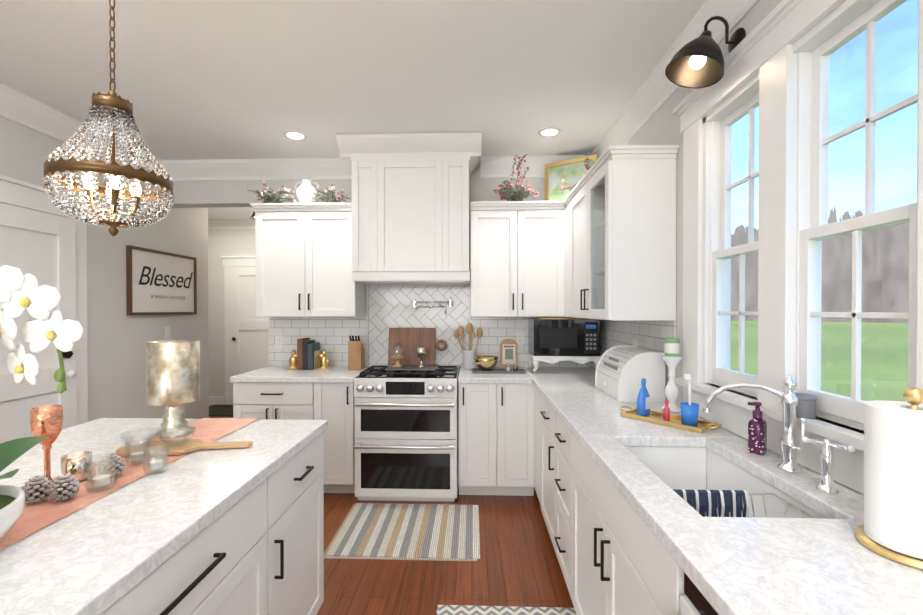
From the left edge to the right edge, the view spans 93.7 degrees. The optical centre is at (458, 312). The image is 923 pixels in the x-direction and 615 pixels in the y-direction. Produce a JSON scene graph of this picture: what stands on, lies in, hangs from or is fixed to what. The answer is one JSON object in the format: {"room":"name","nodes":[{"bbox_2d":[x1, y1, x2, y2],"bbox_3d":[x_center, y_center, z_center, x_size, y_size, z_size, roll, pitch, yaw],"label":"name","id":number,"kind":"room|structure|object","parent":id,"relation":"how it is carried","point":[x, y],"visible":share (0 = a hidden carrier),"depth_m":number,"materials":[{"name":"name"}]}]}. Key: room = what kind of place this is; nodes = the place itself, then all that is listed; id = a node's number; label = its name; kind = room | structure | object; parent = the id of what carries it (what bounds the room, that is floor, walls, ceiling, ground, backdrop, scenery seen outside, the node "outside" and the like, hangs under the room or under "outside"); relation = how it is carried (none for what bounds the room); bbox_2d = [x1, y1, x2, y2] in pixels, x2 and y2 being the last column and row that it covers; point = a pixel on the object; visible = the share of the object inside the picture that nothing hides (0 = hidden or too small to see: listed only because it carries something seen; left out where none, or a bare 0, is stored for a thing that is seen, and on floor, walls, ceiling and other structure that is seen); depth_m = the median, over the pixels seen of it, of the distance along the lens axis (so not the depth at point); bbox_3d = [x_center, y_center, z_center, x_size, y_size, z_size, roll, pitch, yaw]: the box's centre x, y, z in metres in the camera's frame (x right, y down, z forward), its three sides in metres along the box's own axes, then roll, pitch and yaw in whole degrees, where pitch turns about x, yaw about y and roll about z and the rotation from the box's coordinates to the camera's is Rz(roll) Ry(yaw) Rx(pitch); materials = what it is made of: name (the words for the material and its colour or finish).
{"room":"kitchen","nodes":[
{"label":"kitchen","id":0,"kind":"room"},
{"bbox_2d":[0,116,208,421],"bbox_3d":[-2.867,0.047,0.494,0.150,2.720,8.213,0,0,2],"label":"wall","id":1,"kind":"structure","parent":0,"point":[118,338],"depth_m":3.46,"materials":[{"name":"white paint"}]},
{"bbox_2d":[0,203,76,443],"bbox_3d":[-2.670,0.368,2.612,0.105,2.030,0.815,0,0,2],"label":"door","id":2,"kind":"structure","parent":1,"relation":"in","point":[39,245],"depth_m":2.77,"materials":[{"name":"white wood"}]},
{"bbox_2d":[0,175,89,424],"bbox_3d":[-2.701,0.291,2.612,0.044,2.200,1.105,0,0,2],"label":"door frame","id":3,"kind":"structure","parent":1,"relation":"attached to","point":[19,193],"depth_m":3.05,"materials":[{"name":"white"}]},
{"bbox_2d":[0,83,163,175],"bbox_3d":[-2.752,-1.233,0.480,0.080,0.160,8.213,0,0,2],"label":"crown molding","id":4,"kind":"structure","parent":1,"relation":"attached to","point":[15,106],"depth_m":2.76,"materials":[{"name":"white wood"}]},
{"bbox_2d":[126,245,196,314],"bbox_3d":[-2.665,-0.267,3.927,0.031,0.568,0.846,0,0,2],"label":"blessed sign","id":5,"kind":"object","parent":1,"relation":"attached to","point":[160,282],"visible":1,"depth_m":3.85,"materials":[{"name":"white fabric"}]},
{"bbox_2d":[165,326,170,338],"bbox_3d":[-2.675,0.180,3.977,0.008,0.116,0.072,0,0,2],"label":"electrical outlet plate","id":6,"kind":"object","parent":1,"relation":"attached to","point":[167,328],"depth_m":3.98,"materials":[{"name":"white plastic"}]},
{"bbox_2d":[208,229,254,404],"bbox_3d":[-3.329,0.001,6.480,5.100,2.720,0.150,0,0,2],"label":"wall","id":7,"kind":"structure","parent":0,"point":[231,242],"depth_m":6.40,"materials":[{"name":"white paint"}]},
{"bbox_2d":[209,396,223,404],"bbox_3d":[-4.606,1.301,6.449,2.250,0.120,0.015,0,0,2],"label":"baseboard","id":8,"kind":"structure","parent":7,"relation":"attached to","point":[213,400],"depth_m":6.40,"materials":[{"name":"white"}]},
{"bbox_2d":[208,220,254,228],"bbox_3d":[-3.334,-1.299,6.360,4.800,0.120,0.070,0,0,2],"label":"crown molding","id":9,"kind":"structure","parent":7,"relation":"attached to","point":[212,224],"depth_m":6.36,"materials":[{"name":"white wood"}]},
{"bbox_2d":[221,256,254,404],"bbox_3d":[-2.948,0.264,6.374,1.100,2.195,0.039,0,0,2],"label":"door frame","id":10,"kind":"structure","parent":7,"relation":"attached to","point":[229,262],"depth_m":6.38,"materials":[{"name":"white"}]},
{"bbox_2d":[231,267,268,404],"bbox_3d":[-2.949,0.339,6.346,0.810,2.030,0.094,0,0,2],"label":"hall door","id":11,"kind":"structure","parent":7,"relation":"in","point":[249,340],"depth_m":6.37,"materials":[{"name":"white wood"}]},
{"bbox_2d":[159,164,544,348],"bbox_3d":[-0.744,0.021,3.895,3.875,2.720,0.150,0,0,2],"label":"wall","id":12,"kind":"structure","parent":0,"point":[206,194],"depth_m":3.84,"materials":[{"name":"white paint"}]},
{"bbox_2d":[164,158,351,180],"bbox_3d":[-1.751,-1.259,3.803,1.708,0.160,0.080,0,0,2],"label":"crown molding","id":13,"kind":"structure","parent":12,"relation":"attached to","point":[303,168],"depth_m":3.79,"materials":[{"name":"white wood"}]},
{"bbox_2d":[250,203,365,316],"bbox_3d":[-1.248,-0.425,3.642,0.846,0.909,0.377,0,0,2],"label":"upper cabinet","id":14,"kind":"object","parent":12,"relation":"attached to","point":[303,259],"visible":0.98,"depth_m":3.49,"materials":[{"name":"white wood"}]},
{"bbox_2d":[247,180,296,202],"bbox_3d":[-1.530,-0.966,3.510,0.383,0.173,0.307,0,0,2],"label":"potted plant","id":15,"kind":"object","parent":14,"relation":"on","point":[270,197],"visible":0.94,"depth_m":3.52,"materials":[{"name":"green plant"}]},
{"bbox_2d":[295,179,318,202],"bbox_3d":[-1.261,-0.986,3.589,0.202,0.212,0.170,0,0,2],"label":"floral vase","id":16,"kind":"object","parent":14,"relation":"on","point":[304,190],"visible":0.83,"depth_m":3.53,"materials":[{"name":"white ceramic"}]},
{"bbox_2d":[312,184,349,202],"bbox_3d":[-1.042,-0.959,3.524,0.308,0.159,0.261,0,0,2],"label":"potted plant","id":17,"kind":"object","parent":14,"relation":"on","point":[334,198],"visible":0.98,"depth_m":3.50,"materials":[{"name":"green plant"}]},
{"bbox_2d":[269,316,366,365],"bbox_3d":[-1.247,0.250,3.832,0.873,0.441,0.007,0,0,2],"label":"tile backsplash","id":18,"kind":"structure","parent":12,"relation":"attached to","point":[331,335],"depth_m":3.83,"materials":[{"name":"white tile"}]},
{"bbox_2d":[275,336,282,348],"bbox_3d":[-1.594,0.261,3.836,0.070,0.114,0.007,0,0,2],"label":"electrical outlet plate","id":19,"kind":"object","parent":18,"relation":"attached to","point":[279,340],"depth_m":3.83,"materials":[{"name":"white plastic"}]},
{"bbox_2d":[336,132,481,284],"bbox_3d":[-0.363,-0.786,3.497,1.083,1.095,0.581,0,0,2],"label":"range hood","id":20,"kind":"object","parent":12,"relation":"attached to","point":[410,208],"visible":1,"depth_m":3.29,"materials":[{"name":"white painted wood"}]},
{"bbox_2d":[367,284,469,366],"bbox_3d":[-0.354,0.066,3.801,0.910,0.809,0.009,0,0,2],"label":"backsplash","id":21,"kind":"structure","parent":12,"relation":"attached to","point":[389,306],"depth_m":3.80,"materials":[{"name":"white tile"}]},
{"bbox_2d":[413,296,453,314],"bbox_3d":[-0.220,-0.061,3.736,0.357,0.161,0.109,0,0,2],"label":"pot filler","id":22,"kind":"object","parent":21,"relation":"attached to","point":[450,302],"visible":1,"depth_m":3.73,"materials":[{"name":"silver metal"}]},
{"bbox_2d":[470,201,565,316],"bbox_3d":[0.471,-0.424,3.586,0.750,0.909,0.377,0,0,2],"label":"upper cabinet","id":23,"kind":"object","parent":12,"relation":"attached to","point":[517,257],"visible":0.98,"depth_m":3.43,"materials":[{"name":"white wood"}]},
{"bbox_2d":[493,154,538,200],"bbox_3d":[0.455,-1.064,3.451,0.381,0.370,0.283,0,0,2],"label":"potted plant","id":24,"kind":"object","parent":23,"relation":"on","point":[509,193],"visible":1,"depth_m":3.43,"materials":[{"name":"green plant"}]},
{"bbox_2d":[471,317,592,366],"bbox_3d":[0.634,0.250,3.771,1.063,0.441,0.007,0,0,2],"label":"tile backsplash","id":25,"kind":"structure","parent":12,"relation":"attached to","point":[495,330],"depth_m":3.78,"materials":[{"name":"white tile"}]},
{"bbox_2d":[516,332,523,344],"bbox_3d":[0.535,0.221,3.767,0.070,0.114,0.007,0,0,2],"label":"electrical outlet plate","id":26,"kind":"object","parent":25,"relation":"attached to","point":[519,335],"depth_m":3.76,"materials":[{"name":"white plastic"}]},
{"bbox_2d":[480,155,584,177],"bbox_3d":[0.636,-1.258,3.726,0.897,0.160,0.080,0,0,2],"label":"crown molding","id":27,"kind":"structure","parent":12,"relation":"attached to","point":[490,166],"depth_m":3.72,"materials":[{"name":"white"}]},
{"bbox_2d":[0,0,705,219],"bbox_3d":[-2.234,-1.372,1.656,7.600,0.100,11.000,0,0,2],"label":"ceiling","id":28,"kind":"structure","parent":0,"point":[220,79],"depth_m":2.33,"materials":[{"name":"white paint"}]},
{"bbox_2d":[42,0,173,236],"bbox_3d":[-1.141,-0.786,1.426,0.339,1.067,0.338,0,0,2],"label":"chandelier","id":29,"kind":"object","parent":28,"relation":"hanging from","point":[112,110],"visible":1,"depth_m":1.37,"materials":[{"name":"clear glass"}]},
{"bbox_2d":[249,210,254,218],"bbox_3d":[-2.421,-1.239,5.165,0.160,0.219,0.160,0,0,2],"label":"pendant light","id":30,"kind":"object","parent":28,"relation":"hanging from","point":[252,216],"visible":0.19,"depth_m":5.12,"materials":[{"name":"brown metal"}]},
{"bbox_2d":[283,131,306,139],"bbox_3d":[-1.230,-1.331,3.251,0.163,0.006,0.163,0,0,-4],"label":"recessed light","id":31,"kind":"object","parent":28,"relation":"in","point":[294,135],"depth_m":3.25,"materials":[{"name":"white"}]},
{"bbox_2d":[538,127,560,136],"bbox_3d":[0.668,-1.330,3.190,0.163,0.006,0.163,0,0,-4],"label":"recessed light","id":32,"kind":"object","parent":28,"relation":"in","point":[544,132],"depth_m":3.18,"materials":[{"name":"white"}]},
{"bbox_2d":[209,405,573,614],"bbox_3d":[-2.234,1.423,1.678,7.600,0.050,11.000,0,0,2],"label":"floor","id":33,"kind":"structure","parent":0,"point":[516,564],"depth_m":2.32,"materials":[{"name":"brown wood"}]},
{"bbox_2d":[101,467,284,614],"bbox_3d":[-1.145,0.968,1.010,1.020,0.868,0.961,0,0,2],"label":"base cabinet","id":34,"kind":"object","parent":33,"relation":"on","point":[258,549],"depth_m":1.19,"materials":[{"name":"white wood"}]},
{"bbox_2d":[209,405,232,415],"bbox_3d":[-2.944,1.358,6.028,1.300,0.011,0.650,0,0,2],"label":"mat","id":35,"kind":"object","parent":33,"relation":"on","point":[220,410],"visible":0.14,"depth_m":6.00,"materials":[{"name":"grey"}]},
{"bbox_2d":[233,382,354,492],"bbox_3d":[-1.230,0.948,3.522,0.913,0.867,0.637,0,0,2],"label":"base cabinet","id":36,"kind":"object","parent":33,"relation":"on","point":[333,404],"visible":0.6,"depth_m":3.23,"materials":[{"name":"white wood"}]},
{"bbox_2d":[230,366,531,383],"bbox_3d":[-0.575,0.494,3.497,2.239,0.040,0.638,0,0,2],"label":"countertop","id":37,"kind":"structure","parent":36,"relation":"on","point":[333,374],"depth_m":3.24,"materials":[{"name":"stone"}]},
{"bbox_2d":[284,338,332,369],"bbox_3d":[-1.278,0.344,3.686,0.374,0.255,0.172,0,0,2],"label":"books","id":38,"kind":"object","parent":37,"relation":"on","point":[308,355],"visible":1,"depth_m":3.63,"materials":[{"name":"brown"}]},
{"bbox_2d":[348,336,364,369],"bbox_3d":[-0.865,0.329,3.646,0.110,0.284,0.140,0,0,2],"label":"knife block","id":39,"kind":"object","parent":37,"relation":"on","point":[356,354],"visible":1,"depth_m":3.60,"materials":[{"name":"brown wood"}]},
{"bbox_2d":[454,323,482,368],"bbox_3d":[0.081,0.278,3.686,0.245,0.386,0.126,0,0,2],"label":"utensil crock","id":40,"kind":"object","parent":37,"relation":"on","point":[469,354],"visible":0.98,"depth_m":3.67,"materials":[{"name":"white ceramic"}]},
{"bbox_2d":[472,368,525,372],"bbox_3d":[0.315,0.465,3.470,0.420,0.016,0.160,0,0,2],"label":"tray","id":41,"kind":"object","parent":37,"relation":"on","point":[476,370],"visible":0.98,"depth_m":3.40,"materials":[{"name":"grey stone"}]},
{"bbox_2d":[474,355,497,370],"bbox_3d":[0.220,0.409,3.472,0.196,0.115,0.196,0,0,2],"label":"bowl","id":42,"kind":"object","parent":41,"relation":"on","point":[486,362],"visible":0.94,"depth_m":3.41,"materials":[{"name":"gold metal"}]},
{"bbox_2d":[506,362,517,370],"bbox_3d":[0.425,0.432,3.471,0.102,0.069,0.042,0,0,2],"label":"salt","id":43,"kind":"object","parent":41,"relation":"on","point":[515,368],"visible":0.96,"depth_m":3.46,"materials":[{"name":"silver metal"}]},
{"bbox_2d":[500,339,517,367],"bbox_3d":[0.434,0.348,3.746,0.150,0.250,0.053,0,0,2],"label":"frame","id":44,"kind":"object","parent":37,"relation":"on","point":[509,350],"visible":0.88,"depth_m":3.73,"materials":[{"name":"brown wood"}]},
{"bbox_2d":[281,433,323,614],"bbox_3d":[-1.122,0.962,1.704,1.020,0.868,0.550,0,0,2],"label":"base cabinet","id":45,"kind":"object","parent":33,"relation":"on","point":[302,476],"depth_m":1.73,"materials":[{"name":"white wood"}]},
{"bbox_2d":[0,418,327,614],"bbox_3d":[-1.170,0.517,0.536,1.060,0.040,2.900,0,0,2],"label":"countertop","id":46,"kind":"structure","parent":45,"relation":"on","point":[101,556],"depth_m":1.06,"materials":[{"name":"stone"}]},
{"bbox_2d":[0,418,259,549],"bbox_3d":[-1.089,0.556,0.543,0.272,0.126,2.898,0,0,2],"label":"table runner","id":47,"kind":"object","parent":46,"relation":"on","point":[37,515],"visible":0.48,"depth_m":1.19,"materials":[{"name":"pink fabric"}]},
{"bbox_2d":[21,475,51,502],"bbox_3d":[-1.095,0.455,1.123,0.065,0.064,0.066,0,0,2],"label":"pine cone","id":48,"kind":"object","parent":47,"relation":"on","point":[34,487],"visible":0.88,"depth_m":1.11,"materials":[{"name":"grey plant"}]},
{"bbox_2d":[0,265,83,537],"bbox_3d":[-1.043,0.183,0.853,0.579,0.615,0.430,0,0,2],"label":"orchid arrangement","id":49,"kind":"object","parent":47,"relation":"on","point":[20,292],"visible":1,"depth_m":0.85,"materials":[{"name":"white plant"}]},
{"bbox_2d":[30,405,62,489],"bbox_3d":[-1.146,0.375,1.205,0.074,0.225,0.074,0,0,2],"label":"goblet","id":50,"kind":"object","parent":47,"relation":"on","point":[46,420],"visible":0.81,"depth_m":1.19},
{"bbox_2d":[47,473,80,499],"bbox_3d":[-1.035,0.455,1.137,0.065,0.064,0.066,0,0,2],"label":"pine cone","id":51,"kind":"object","parent":47,"relation":"on","point":[65,486],"visible":1,"depth_m":1.12,"materials":[{"name":"grey plant"}]},
{"bbox_2d":[61,451,91,480],"bbox_3d":[-1.121,0.452,1.269,0.070,0.070,0.070,0,0,2],"label":"votive","id":52,"kind":"object","parent":47,"relation":"on","point":[73,463],"visible":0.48,"depth_m":1.25,"materials":[{"name":"silver glass"}]},
{"bbox_2d":[83,453,118,492],"bbox_3d":[-0.995,0.445,1.203,0.080,0.085,0.079,0,0,2],"label":"glass","id":53,"kind":"object","parent":47,"relation":"on","point":[101,480],"visible":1,"depth_m":1.20,"materials":[{"name":"clear glass"}]},
{"bbox_2d":[97,454,125,475],"bbox_3d":[-1.035,0.454,1.292,0.065,0.064,0.066,0,0,2],"label":"pine cone","id":54,"kind":"object","parent":47,"relation":"on","point":[120,464],"visible":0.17,"depth_m":1.28,"materials":[{"name":"grey"}]},
{"bbox_2d":[123,439,150,465],"bbox_3d":[-1.042,0.451,1.402,0.072,0.070,0.071,0,0,2],"label":"glass","id":55,"kind":"object","parent":47,"relation":"on","point":[136,456],"visible":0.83,"depth_m":1.39,"materials":[{"name":"clear glass"}]},
{"bbox_2d":[142,445,169,474],"bbox_3d":[-0.929,0.451,1.328,0.072,0.070,0.071,0,0,2],"label":"glass","id":56,"kind":"object","parent":47,"relation":"on","point":[154,464],"visible":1,"depth_m":1.32,"materials":[{"name":"clear glass"}]},
{"bbox_2d":[146,340,199,437],"bbox_3d":[-1.141,0.298,1.734,0.180,0.370,0.180,0,0,2],"label":"hurricane","id":57,"kind":"object","parent":47,"relation":"on","point":[172,376],"visible":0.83,"depth_m":1.67,"materials":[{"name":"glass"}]},
{"bbox_2d":[116,439,252,456],"bbox_3d":[-0.970,0.478,1.532,0.434,0.014,0.167,0,0,2],"label":"paddle board","id":58,"kind":"object","parent":47,"relation":"on","point":[191,445],"visible":0.77,"depth_m":1.54,"materials":[{"name":"brown wood"}]},
{"bbox_2d":[120,428,158,447],"bbox_3d":[-1.122,0.445,1.523,0.116,0.050,0.116,0,0,2],"label":"glass bowl","id":59,"kind":"object","parent":58,"relation":"on","point":[142,437],"visible":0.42,"depth_m":1.52,"materials":[{"name":"clear glass"}]},
{"bbox_2d":[157,427,194,446],"bbox_3d":[-1.003,0.445,1.540,0.116,0.050,0.116,0,0,2],"label":"glass bowl","id":60,"kind":"object","parent":58,"relation":"on","point":[173,438],"visible":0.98,"depth_m":1.54,"materials":[{"name":"clear glass"}]},
{"bbox_2d":[324,503,479,560],"bbox_3d":[-0.317,1.384,2.784,0.900,0.008,0.695,0,0,2],"label":"area rug","id":61,"kind":"object","parent":33,"relation":"on","point":[412,531],"visible":1,"depth_m":2.71,"materials":[{"name":"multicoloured fabric"}]},
{"bbox_2d":[354,364,459,501],"bbox_3d":[-0.381,0.916,3.446,0.755,0.932,0.699,0,0,2],"label":"range","id":62,"kind":"object","parent":33,"relation":"on","point":[406,435],"visible":0.85,"depth_m":3.16,"materials":[{"name":"white metal"}]},
{"bbox_2d":[385,365,438,370],"bbox_3d":[-0.374,0.443,3.502,0.400,0.011,0.260,0,0,2],"label":"slate board","id":63,"kind":"object","parent":62,"relation":"on","point":[416,368],"visible":1,"depth_m":3.41,"materials":[{"name":"grey stone"}]},
{"bbox_2d":[391,355,403,367],"bbox_3d":[-0.494,0.392,3.495,0.110,0.088,0.110,0,0,2],"label":"pedestal","id":64,"kind":"object","parent":63,"relation":"on","point":[397,358],"visible":0.9,"depth_m":3.47,"materials":[{"name":"beige wood"}]},
{"bbox_2d":[391,342,403,355],"bbox_3d":[-0.494,0.289,3.494,0.104,0.117,0.104,0,0,2],"label":"glass cloche","id":65,"kind":"object","parent":64,"relation":"on","point":[399,351],"visible":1,"depth_m":3.47,"materials":[{"name":"clear glass"}]},
{"bbox_2d":[416,347,425,366],"bbox_3d":[-0.304,0.356,3.509,0.080,0.160,0.080,0,0,2],"label":"goblet","id":66,"kind":"object","parent":63,"relation":"on","point":[421,353],"visible":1,"depth_m":3.48,"materials":[{"name":"silver metal"}]},
{"bbox_2d":[388,328,446,364],"bbox_3d":[-0.355,0.290,3.747,0.507,0.318,0.073,0,0,2],"label":"cutting board","id":67,"kind":"object","parent":62,"relation":"on","point":[410,340],"visible":0.96,"depth_m":3.74,"materials":[{"name":"brown wood"}]},
{"bbox_2d":[458,383,533,495],"bbox_3d":[0.289,0.948,3.473,0.568,0.867,0.637,0,0,2],"label":"base cabinet","id":68,"kind":"object","parent":33,"relation":"on","point":[495,439],"visible":0.79,"depth_m":3.19,"materials":[{"name":"white wood"}]},
{"bbox_2d":[436,605,576,614],"bbox_3d":[0.224,1.394,1.571,0.680,0.008,0.945,0,0,2],"label":"area rug","id":69,"kind":"object","parent":33,"relation":"on","point":[471,610],"visible":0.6,"depth_m":2.02,"materials":[{"name":"grey fabric"}]},
{"bbox_2d":[534,386,621,505],"bbox_3d":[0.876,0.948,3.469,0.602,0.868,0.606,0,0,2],"label":"base cabinet","id":70,"kind":"object","parent":33,"relation":"on","point":[565,474],"depth_m":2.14,"materials":[{"name":"white wood"}]},
{"bbox_2d":[680,572,717,614],"bbox_3d":[0.715,0.923,0.624,0.627,0.766,0.602,0,0,2],"label":"dishwasher","id":71,"kind":"object","parent":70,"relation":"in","point":[693,601],"visible":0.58,"depth_m":0.89,"materials":[{"name":"silver metal"}]},
{"bbox_2d":[523,367,922,614],"bbox_3d":[0.793,0.511,1.322,0.633,0.040,4.898,0,0,2],"label":"countertop","id":72,"kind":"structure","parent":70,"relation":"on","point":[831,564],"depth_m":0.98,"materials":[{"name":"stone"}]},
{"bbox_2d":[527,352,600,371],"bbox_3d":[0.851,0.402,3.548,0.541,0.127,0.368,0,0,2],"label":"stand","id":73,"kind":"object","parent":72,"relation":"on","point":[535,360],"visible":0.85,"depth_m":3.38,"materials":[{"name":"white wood"}]},
{"bbox_2d":[528,319,599,355],"bbox_3d":[0.851,0.194,3.553,0.515,0.285,0.334,0,0,2],"label":"microwave","id":74,"kind":"object","parent":73,"relation":"on","point":[563,337],"visible":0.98,"depth_m":3.39,"materials":[{"name":"black glass"}]},
{"bbox_2d":[534,317,583,318],"bbox_3d":[0.816,0.044,3.555,0.355,0.012,0.290,0,0,2],"label":"cutting board","id":75,"kind":"object","parent":74,"relation":"on","point":[556,318],"visible":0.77,"depth_m":3.43,"materials":[{"name":"brown wood"}]},
{"bbox_2d":[595,345,664,401],"bbox_3d":[0.992,0.346,2.571,0.268,0.268,0.450,0,0,2],"label":"bread box","id":76,"kind":"object","parent":72,"relation":"on","point":[622,372],"visible":0.98,"depth_m":2.35,"materials":[{"name":"white metal"}]},
{"bbox_2d":[619,406,721,432],"bbox_3d":[0.931,0.470,1.939,0.154,0.030,0.452,0,1,-37],"label":"brass tray","id":77,"kind":"object","parent":72,"relation":"on","point":[675,421],"visible":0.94,"depth_m":1.90,"materials":[{"name":"gold metal"}]},
{"bbox_2d":[637,378,650,415],"bbox_3d":[0.865,0.394,2.024,0.070,0.172,0.066,0,0,2],"label":"dish soap bottle","id":78,"kind":"object","parent":77,"relation":"on","point":[643,402],"visible":1,"depth_m":2.00,"materials":[{"name":"blue plastic"}]},
{"bbox_2d":[663,400,669,420],"bbox_3d":[0.931,0.436,1.938,0.028,0.089,0.028,0,0,2],"label":"bottle","id":79,"kind":"object","parent":77,"relation":"on","point":[666,412],"visible":0.98,"depth_m":1.93,"materials":[{"name":"red plastic"}]},
{"bbox_2d":[680,373,698,426],"bbox_3d":[0.992,0.373,1.867,0.072,0.215,0.089,0,0,2],"label":"cup","id":80,"kind":"object","parent":77,"relation":"on","point":[689,412],"visible":0.96,"depth_m":1.84,"materials":[{"name":"blue plastic"}]},
{"bbox_2d":[661,338,682,411],"bbox_3d":[1.058,0.306,2.149,0.100,0.355,0.100,0,0,2],"label":"candlestick","id":81,"kind":"object","parent":72,"relation":"on","point":[671,357],"visible":0.9,"depth_m":2.13,"materials":[{"name":"white ceramic"}]},
{"bbox_2d":[625,446,826,518],"bbox_3d":[0.781,0.646,1.375,0.407,0.227,0.712,0,0,2],"label":"sink","id":82,"kind":"object","parent":72,"relation":"in","point":[694,468],"depth_m":1.69,"materials":[{"name":"white ceramic"}]},
{"bbox_2d":[673,489,814,517],"bbox_3d":[0.775,0.584,1.187,0.359,0.090,0.290,0,0,2],"label":"dish rack","id":83,"kind":"object","parent":82,"relation":"in","point":[716,503],"visible":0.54,"depth_m":1.30,"materials":[{"name":"blue fabric"}]},
{"bbox_2d":[702,375,806,472],"bbox_3d":[0.952,0.341,1.395,0.226,0.297,0.214,0,0,2],"label":"faucet","id":84,"kind":"object","parent":72,"relation":"on","point":[790,447],"visible":1,"depth_m":1.34,"materials":[{"name":"silver metal"}]},
{"bbox_2d":[748,402,766,454],"bbox_3d":[1.041,0.400,1.511,0.048,0.177,0.048,0,1,-43],"label":"soap dispenser","id":85,"kind":"object","parent":72,"relation":"on","point":[757,433],"visible":1,"depth_m":1.50,"materials":[{"name":"purple plastic"}]},
{"bbox_2d":[801,437,855,493],"bbox_3d":[1.018,0.419,1.195,0.078,0.142,0.098,0,0,2],"label":"faucet","id":86,"kind":"object","parent":72,"relation":"on","point":[825,485],"visible":1,"depth_m":1.19,"materials":[{"name":"silver metal"}]},
{"bbox_2d":[855,387,922,569],"bbox_3d":[0.943,0.323,0.897,0.180,0.340,0.180,0,0,2],"label":"paper towel holder","id":87,"kind":"object","parent":72,"relation":"on","point":[891,528],"visible":1,"depth_m":0.87,"materials":[{"name":"white paper"}]},
{"bbox_2d":[626,0,863,433],"bbox_3d":[1.129,0.050,0.083,0.115,2.720,7.650,0,0,2],"label":"wall","id":88,"kind":"structure","parent":0,"point":[661,126],"depth_m":2.25,"materials":[{"name":"white paint"}]},
{"bbox_2d":[563,192,570,316],"bbox_3d":[0.995,-0.421,3.250,0.352,0.909,0.302,0,0,2],"label":"upper cabinet","id":89,"kind":"object","parent":88,"relation":"attached to","point":[569,195],"depth_m":3.37,"materials":[{"name":"white wood"}]},
{"bbox_2d":[545,154,597,200],"bbox_3d":[0.916,-1.071,3.555,0.440,0.380,0.028,0,1,34],"label":"painting","id":90,"kind":"object","parent":89,"relation":"on","point":[570,170],"visible":0.44,"depth_m":3.59,"materials":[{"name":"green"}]},
{"bbox_2d":[559,150,600,190],"bbox_3d":[0.964,-1.048,3.314,0.405,0.341,0.250,0,0,2],"label":"potted plant","id":91,"kind":"object","parent":89,"relation":"on","point":[573,185],"visible":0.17,"depth_m":3.29,"materials":[{"name":"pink plant"}]},
{"bbox_2d":[567,173,650,320],"bbox_3d":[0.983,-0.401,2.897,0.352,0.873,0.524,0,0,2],"label":"upper cabinet","id":92,"kind":"object","parent":88,"relation":"attached to","point":[620,232],"depth_m":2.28,"materials":[{"name":"white wood"}]},
{"bbox_2d":[593,319,675,399],"bbox_3d":[1.159,0.256,3.014,0.008,0.441,1.487,0,0,2],"label":"tile backsplash","id":93,"kind":"structure","parent":88,"relation":"attached to","point":[650,335],"depth_m":2.75,"materials":[{"name":"white tile"}]},
{"bbox_2d":[633,339,637,347],"bbox_3d":[1.145,0.229,2.810,0.007,0.114,0.070,0,0,2],"label":"electrical outlet plate","id":94,"kind":"object","parent":93,"relation":"attached to","point":[635,342],"depth_m":2.80,"materials":[{"name":"white plastic"}]},
{"bbox_2d":[588,0,759,156],"bbox_3d":[1.030,-1.229,0.001,0.080,0.160,7.500,0,0,2],"label":"crown molding","id":95,"kind":"structure","parent":88,"relation":"attached to","point":[658,89],"depth_m":2.32,"materials":[{"name":"white wood"}]},
{"bbox_2d":[665,16,745,88],"bbox_3d":[0.985,-1.067,1.747,0.279,0.260,0.218,0,0,2],"label":"sconce","id":96,"kind":"object","parent":88,"relation":"attached to","point":[698,62],"visible":0.94,"depth_m":1.74,"materials":[{"name":"brown metal"}]},
{"bbox_2d":[673,0,922,493],"bbox_3d":[1.148,-0.270,1.526,0.170,1.512,1.340,0,0,2],"label":"window","id":97,"kind":"structure","parent":88,"relation":"in","point":[776,64],"depth_m":1.45,"materials":[{"name":"white wood"}]},
{"bbox_2d":[795,392,816,418],"bbox_3d":[1.094,0.295,1.382,0.078,0.069,0.078,0,0,2],"label":"candle jar","id":98,"kind":"object","parent":97,"relation":"on","point":[806,407],"visible":0.58,"depth_m":1.35,"materials":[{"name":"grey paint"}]},
{"label":"outside","id":99,"kind":"structure","parent":0,"visible":0},
{"bbox_2d":[730,321,907,401],"bbox_3d":[202.076,2.325,43.428,398.680,0.100,700.000,0,0,2],"label":"ground","id":100,"kind":"structure","parent":99,"point":[877,392],"depth_m":23.56,"materials":[{"name":"green plant"}]},
{"bbox_2d":[731,206,908,322],"bbox_3d":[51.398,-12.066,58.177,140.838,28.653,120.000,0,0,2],"label":"tree","id":101,"kind":"object","parent":100,"relation":"on","point":[896,244],"depth_m":88.16,"materials":[{"name":"grey plant"}]}
]}

